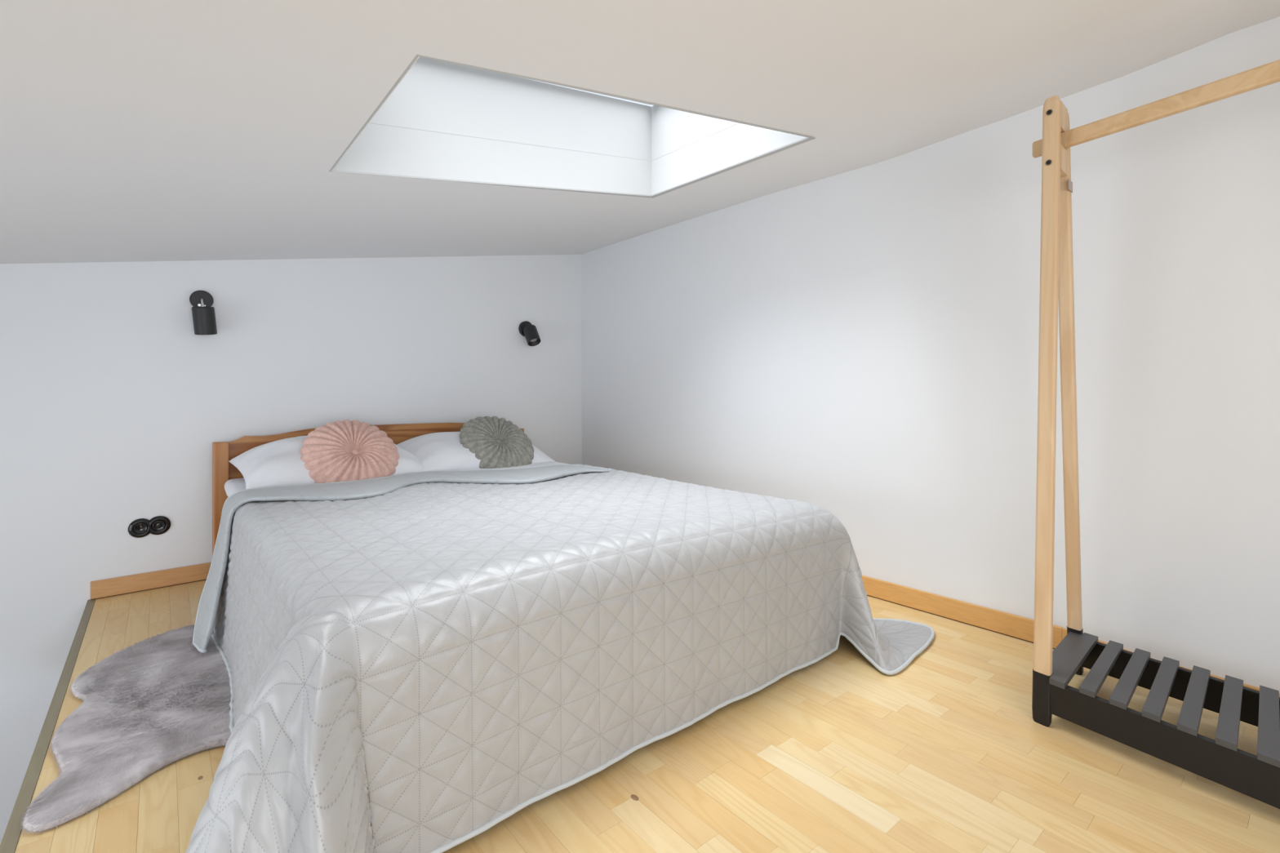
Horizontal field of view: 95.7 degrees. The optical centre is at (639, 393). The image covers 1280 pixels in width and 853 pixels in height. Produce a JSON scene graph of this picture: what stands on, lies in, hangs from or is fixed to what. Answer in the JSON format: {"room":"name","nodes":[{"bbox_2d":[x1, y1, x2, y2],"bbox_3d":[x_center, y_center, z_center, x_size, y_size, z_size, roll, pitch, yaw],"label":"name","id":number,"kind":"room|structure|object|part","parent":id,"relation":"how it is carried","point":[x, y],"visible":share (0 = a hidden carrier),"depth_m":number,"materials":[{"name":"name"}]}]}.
{"room":"bedroom","nodes":[
{"label":"bedroom","id":0,"kind":"room"},
{"bbox_2d":[0,254,582,844],"bbox_3d":[-1.991,0.900,2.985,4.384,5.200,0.120,0,0,-43],"label":"wall","id":1,"kind":"structure","parent":0,"point":[113,407],"depth_m":2.74,"materials":[{"name":"white paint"}]},
{"bbox_2d":[0,599,95,852],"bbox_3d":[-0.746,1.049,0.534,0.026,0.301,5.174,0,0,-40],"label":"trim","id":2,"kind":"structure","parent":1,"relation":"attached to","point":[13,831],"depth_m":1.47,"materials":[{"name":"brown wood"}]},
{"bbox_2d":[128,515,170,537],"bbox_3d":[-2.245,0.612,2.653,0.151,0.090,0.019,0,0,-43],"label":"wall socket","id":3,"kind":"object","parent":1,"relation":"attached to","point":[158,525],"visible":1,"depth_m":2.65,"materials":[{"name":"black plastic"}]},
{"bbox_3d":[-2.270,0.614,2.634,0.087,0.087,0.013,0,0,-43],"label":"round frame","id":4,"kind":"part","parent":3,"relation":"part of","materials":[{"name":"black plastic"}]},
{"bbox_3d":[-2.224,0.611,2.677,0.087,0.087,0.013,0,0,-43],"label":"round frame","id":5,"kind":"part","parent":3,"relation":"part of","materials":[{"name":"black plastic"}]},
{"bbox_2d":[90,562,211,599],"bbox_3d":[-1.418,0.860,3.425,2.657,0.080,0.017,0,0,-43],"label":"baseboard","id":6,"kind":"structure","parent":1,"relation":"attached to","point":[116,586],"depth_m":2.65,"materials":[{"name":"brown wood"}]},
{"bbox_2d":[189,290,217,334],"bbox_3d":[-2.066,-0.383,2.747,0.100,0.220,0.123,0,0,-43],"label":"wall spotlight","id":7,"kind":"object","parent":1,"relation":"attached to","point":[204,321],"visible":1,"depth_m":2.73,"materials":[{"name":"metal"}]},
{"bbox_3d":[-2.104,-0.448,2.781,0.091,0.091,0.023,0,0,-43],"label":"wall plate","id":8,"kind":"part","parent":7,"relation":"part of","materials":[{"name":"black metal"}]},
{"bbox_3d":[-2.079,-0.415,2.754,0.015,0.076,0.069,0,0,-43],"label":"arm","id":9,"kind":"part","parent":7,"relation":"part of","materials":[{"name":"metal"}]},
{"bbox_2d":[518,320,541,346],"bbox_3d":[-0.742,-0.410,3.957,0.106,0.177,0.154,0,0,-43],"label":"wall spotlight","id":10,"kind":"object","parent":1,"relation":"attached to","point":[526,329],"visible":1,"depth_m":3.94,"materials":[{"name":"black metal"}]},
{"bbox_3d":[-0.787,-0.445,4.005,0.106,0.106,0.023,0,0,-43],"label":"wall plate","id":11,"kind":"part","parent":10,"relation":"part of","materials":[{"name":"black metal"}]},
{"bbox_2d":[0,0,1279,263],"bbox_3d":[-0.274,-0.710,0.905,4.370,0.837,5.770,0,0,-40],"label":"ceiling","id":12,"kind":"structure","parent":0,"point":[131,131],"depth_m":1.47,"materials":[{"name":"white paint"}]},
{"bbox_2d":[328,54,815,198],"bbox_3d":[-0.176,-1.045,1.967,1.467,0.723,0.899,0,0,-40],"label":"window","id":13,"kind":"structure","parent":12,"relation":"attached to","point":[446,120],"depth_m":2.26,"materials":[{"name":"white paint"}]},
{"bbox_2d":[14,579,1279,852],"bbox_3d":[0.229,1.040,1.441,2.672,0.280,5.330,0,0,-40],"label":"floor","id":14,"kind":"structure","parent":0,"point":[944,753],"depth_m":1.35,"materials":[{"name":"brown wood"}]},
{"bbox_2d":[19,624,231,834],"bbox_3d":[-1.359,0.888,1.786,0.642,0.022,1.146,0,0,-40],"label":"sheepskin rug","id":15,"kind":"object","parent":14,"relation":"on","point":[153,704],"visible":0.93,"depth_m":1.55,"materials":[{"name":"grey fur"}]},
{"bbox_2d":[212,422,524,555],"bbox_3d":[-0.674,0.539,2.534,1.687,0.721,2.226,0,0,-43],"label":"headboard","id":16,"kind":"object","parent":14,"relation":"on","point":[223,470],"visible":0.16,"depth_m":2.83,"materials":[{"name":"brown wood"}]},
{"bbox_3d":[-1.418,0.390,3.337,1.566,0.421,0.024,0,0,-43],"label":"headboard","id":17,"kind":"part","parent":16,"relation":"part of","materials":[{"name":"brown wood"}]},
{"bbox_3d":[-0.664,0.545,2.418,1.590,0.156,2.200,0,0,-40],"label":"mattress","id":18,"kind":"object","parent":16,"relation":"on","visible":0},
{"bbox_2d":[300,419,399,483],"bbox_3d":[-1.364,0.294,2.746,0.424,0.334,0.299,0,0,-29],"label":"cushion","id":19,"kind":"object","parent":18,"relation":"on","point":[345,451],"visible":0.9,"depth_m":2.69,"materials":[{"name":"fabric"}]},
{"bbox_2d":[224,461,568,516],"bbox_3d":[-0.666,0.439,2.406,1.600,0.082,2.166,0,0,-40],"label":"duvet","id":20,"kind":"object","parent":18,"relation":"on","point":[231,486],"visible":0.06,"depth_m":2.69,"materials":[{"name":"white fabric"}]},
{"bbox_2d":[228,435,424,489],"bbox_3d":[-1.495,0.325,2.847,0.811,0.230,0.497,0,0,-43],"label":"pillow","id":21,"kind":"object","parent":20,"relation":"on","point":[278,463],"visible":0.39,"depth_m":2.57,"materials":[{"name":"white fabric"}]},
{"bbox_2d":[185,463,934,852],"bbox_3d":[-0.321,0.633,2.102,2.412,0.530,2.136,0,0,-40],"label":"bedspread","id":22,"kind":"object","parent":20,"relation":"on","point":[416,662],"visible":1,"depth_m":1.36,"materials":[{"name":"white fabric"}]},
{"bbox_2d":[396,431,555,471],"bbox_3d":[-0.942,0.337,3.356,0.863,0.233,0.496,0,0,-43],"label":"pillow","id":23,"kind":"object","parent":18,"relation":"on","point":[443,451],"visible":0.41,"depth_m":3.09,"materials":[{"name":"white fabric"}]},
{"bbox_2d":[459,416,533,468],"bbox_3d":[-0.808,0.296,3.297,0.420,0.328,0.344,0,0,-20],"label":"cushion","id":24,"kind":"object","parent":18,"relation":"on","point":[497,442],"visible":0.92,"depth_m":3.23,"materials":[{"name":"grey fabric"}]},
{"bbox_2d":[1031,59,1279,808],"bbox_3d":[1.517,0.033,1.288,0.452,1.735,1.147,0,0,-32],"label":"clothes rack","id":25,"kind":"object","parent":14,"relation":"on","point":[1220,761],"visible":1,"depth_m":1.58,"materials":[{"name":"brown wood"}]},
{"bbox_3d":[1.134,-0.033,1.613,0.112,1.605,0.044,0,0,-40],"label":"leg","id":26,"kind":"part","parent":25,"relation":"part of","materials":[{"name":"brown wood"}]},
{"bbox_3d":[1.314,-0.035,1.777,0.259,1.585,0.038,0,0,-45],"label":"leg","id":27,"kind":"part","parent":25,"relation":"part of","materials":[{"name":"brown wood"}]},
{"bbox_3d":[1.466,-0.724,1.247,0.024,0.046,1.130,0,0,-32],"label":"rail","id":28,"kind":"part","parent":25,"relation":"part of","materials":[{"name":"brown wood"}]},
{"bbox_2d":[582,16,1279,693],"bbox_3d":[1.290,-0.250,2.349,0.120,2.900,5.620,0,0,-40],"label":"wall","id":29,"kind":"structure","parent":0,"point":[860,345],"depth_m":2.19,"materials":[{"name":"white paint"}]},
{"bbox_2d":[862,575,1279,697],"bbox_3d":[1.259,0.858,2.281,0.014,0.083,5.316,0,0,-40],"label":"baseboard","id":30,"kind":"structure","parent":29,"relation":"attached to","point":[1006,624],"depth_m":2.27,"materials":[{"name":"brown wood"}]}
]}

